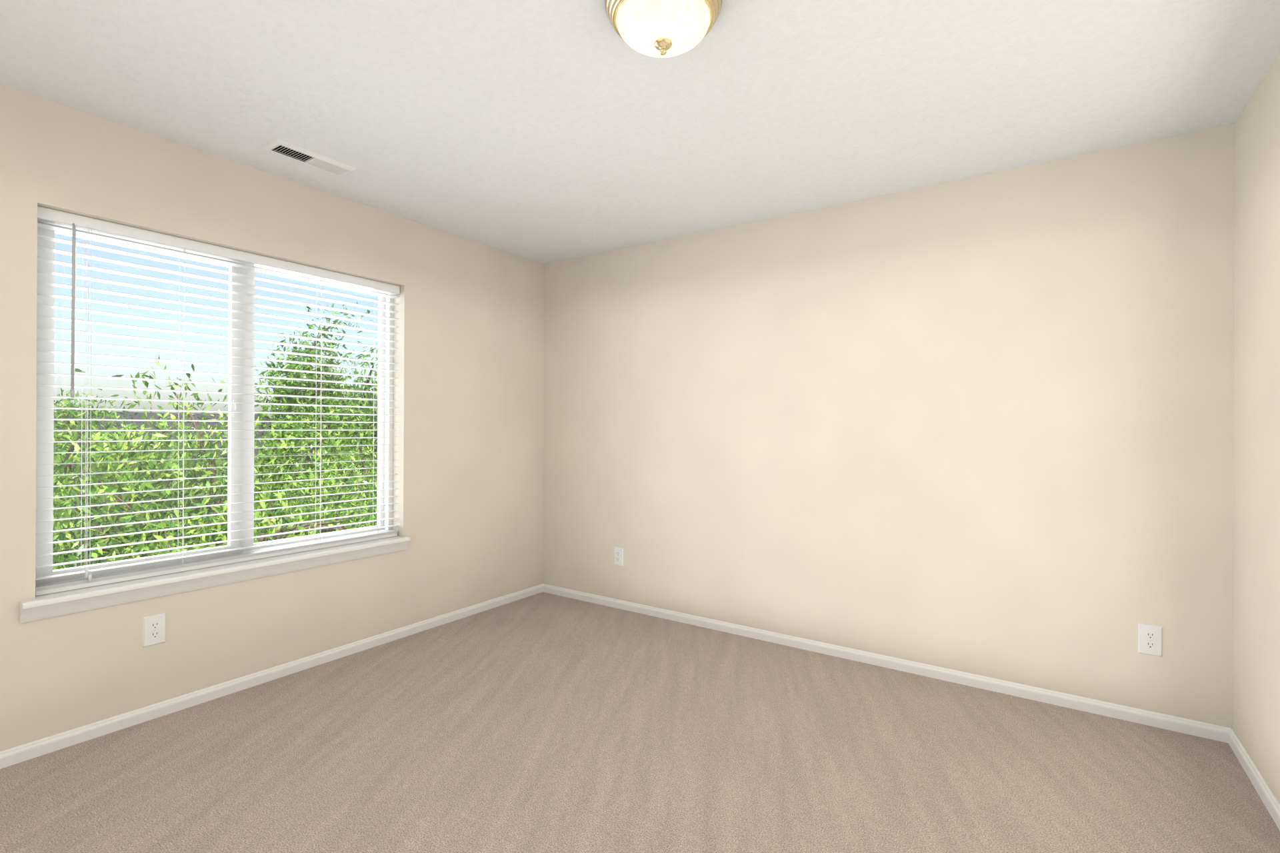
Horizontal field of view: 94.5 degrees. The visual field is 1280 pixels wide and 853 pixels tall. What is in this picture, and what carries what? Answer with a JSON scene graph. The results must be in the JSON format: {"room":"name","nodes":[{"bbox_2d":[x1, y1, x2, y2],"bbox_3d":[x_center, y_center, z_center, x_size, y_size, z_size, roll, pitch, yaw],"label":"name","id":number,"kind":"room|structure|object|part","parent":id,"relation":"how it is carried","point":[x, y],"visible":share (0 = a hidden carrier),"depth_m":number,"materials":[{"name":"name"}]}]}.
{"room":"empty bedroom","nodes":[
{"label":"empty bedroom","id":0,"kind":"room"},
{"bbox_2d":[0,84,544,751],"bbox_3d":[-2.089,0.002,2.578,0.200,2.440,4.575,0,0,34],"label":"wall","id":1,"kind":"structure","parent":0,"point":[468,450],"depth_m":2.90,"materials":[{"name":"paint"}]},
{"bbox_2d":[142,613,165,647],"bbox_3d":[-2.034,0.854,2.481,0.007,0.124,0.077,0,0,34],"label":"electrical outlet","id":2,"kind":"object","parent":1,"relation":"attached to","point":[154,629],"visible":1,"depth_m":2.48,"materials":[{"name":"white plastic"}]},
{"bbox_2d":[35,221,393,585],"bbox_3d":[-1.922,-0.084,2.898,0.105,1.487,1.522,0,0,34],"label":"window","id":3,"kind":"structure","parent":1,"relation":"in","point":[237,431],"depth_m":2.82,"materials":[{"name":"white plastic"}]},
{"bbox_2d":[20,206,410,623],"bbox_3d":[-1.861,-0.054,2.842,0.213,1.544,1.580,0,0,34],"label":"window","id":4,"kind":"structure","parent":1,"relation":"in","point":[78,581],"depth_m":2.65,"materials":[{"name":"white plastic"}]},
{"bbox_2d":[70,223,75,398],"bbox_3d":[-2.199,-0.449,2.294,0.020,0.681,0.015,0,0,34],"label":"blind wand","id":5,"kind":"object","parent":4,"relation":"hanging from","point":[72,392],"visible":1,"depth_m":2.29,"materials":[{"name":"grey plastic"}]},
{"bbox_2d":[80,227,91,583],"bbox_3d":[-2.196,-0.083,2.350,0.066,1.405,0.021,0,0,34],"label":"blind cord","id":6,"kind":"object","parent":4,"relation":"hanging from","point":[86,573],"depth_m":2.33,"materials":[{"name":"white fabric"}]},
{"bbox_2d":[178,248,185,563],"bbox_3d":[-2.023,-0.080,2.615,0.054,1.401,0.012,0,0,34],"label":"blind cord","id":7,"kind":"object","parent":4,"relation":"hanging from","point":[183,401],"depth_m":2.62,"materials":[{"name":"white fabric"}]},
{"bbox_3d":[-1.859,-0.094,2.855,0.056,1.464,1.512,0,0,34],"label":"window blind rails","id":8,"kind":"part","parent":4,"relation":"part of","materials":[{"name":"white plastic"}]},
{"bbox_2d":[315,278,321,535],"bbox_3d":[-1.685,-0.079,3.111,0.054,1.401,0.012,0,0,34],"label":"blind cord","id":9,"kind":"object","parent":4,"relation":"hanging from","point":[317,279],"depth_m":3.11,"materials":[{"name":"white fabric"}]},
{"bbox_2d":[372,289,379,536],"bbox_3d":[-1.502,-0.078,3.380,0.054,1.401,0.012,0,0,34],"label":"blind cord","id":10,"kind":"object","parent":4,"relation":"hanging from","point":[379,289],"depth_m":3.38,"materials":[{"name":"white fabric"}]},
{"bbox_2d":[0,584,542,769],"bbox_3d":[-2.008,1.194,2.518,0.013,0.057,4.575,0,0,34],"label":"baseboard","id":11,"kind":"structure","parent":1,"relation":"attached to","point":[33,750],"depth_m":2.69,"materials":[{"name":"white paint"}]},
{"bbox_2d":[0,592,1279,852],"bbox_3d":[-0.486,1.290,1.480,4.098,0.120,4.975,0,0,34],"label":"floor","id":12,"kind":"structure","parent":0,"point":[543,723],"depth_m":2.16,"materials":[{"name":"beige carpet"}]},
{"bbox_2d":[0,0,1279,263],"bbox_3d":[-0.472,-1.270,1.480,4.098,0.120,4.975,0,0,34],"label":"ceiling","id":13,"kind":"structure","parent":0,"point":[547,131],"depth_m":2.14,"materials":[{"name":"paint"}]},
{"bbox_2d":[261,138,356,175],"bbox_3d":[-1.491,-1.207,2.679,0.140,0.016,0.352,0,0,34],"label":"ceiling vent","id":14,"kind":"object","parent":13,"relation":"in","point":[325,163],"visible":1,"depth_m":2.66,"materials":[{"name":"white metal"}]},
{"bbox_2d":[604,0,721,57],"bbox_3d":[0.066,-1.132,1.682,0.332,0.149,0.332,0,0,34],"label":"flush-mount light","id":15,"kind":"object","parent":13,"relation":"attached to","point":[661,29],"visible":1,"depth_m":1.64,"materials":[{"name":"white glass"}]},
{"bbox_2d":[542,123,1235,728],"bbox_3d":[0.866,0.018,3.453,4.098,2.440,0.200,0,0,34],"label":"wall","id":16,"kind":"structure","parent":0,"point":[981,425],"depth_m":2.91,"materials":[{"name":"paint"}]},
{"bbox_2d":[614,546,623,566],"bbox_3d":[-0.147,0.882,4.014,0.077,0.124,0.007,0,0,34],"label":"electrical outlet","id":17,"kind":"object","parent":16,"relation":"attached to","point":[618,556],"visible":1,"depth_m":4.01,"materials":[{"name":"white plastic"}]},
{"bbox_2d":[542,584,1230,743],"bbox_3d":[0.799,1.209,3.365,3.698,0.057,0.013,0,0,34],"label":"baseboard","id":18,"kind":"structure","parent":16,"relation":"attached to","point":[1191,727],"depth_m":2.91,"materials":[{"name":"white paint"}]},
{"bbox_2d":[1138,623,1162,656],"bbox_3d":[2.126,0.890,2.465,0.077,0.124,0.007,0,0,34],"label":"electrical outlet","id":19,"kind":"object","parent":16,"relation":"attached to","point":[1150,640],"visible":1,"depth_m":2.46,"materials":[{"name":"white plastic"}]},
{"bbox_2d":[1232,52,1279,803],"bbox_3d":[1.132,0.019,0.383,0.200,2.440,4.575,0,0,34],"label":"wall","id":20,"kind":"structure","parent":0,"point":[1256,655],"depth_m":2.06,"materials":[{"name":"paint"}]},
{"bbox_2d":[1228,728,1279,830],"bbox_3d":[1.037,1.210,0.443,0.013,0.057,4.575,0,0,34],"label":"baseboard","id":21,"kind":"structure","parent":20,"relation":"attached to","point":[1267,796],"depth_m":2.03,"materials":[{"name":"white paint"}]},
{"label":"outside","id":22,"kind":"structure","parent":0,"visible":0},
{"bbox_2d":[52,301,377,570],"bbox_3d":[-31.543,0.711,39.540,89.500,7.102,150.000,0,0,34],"label":"trees","id":23,"kind":"object","parent":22,"point":[136,457],"depth_m":6.69,"materials":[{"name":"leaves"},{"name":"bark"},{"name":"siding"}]}
]}

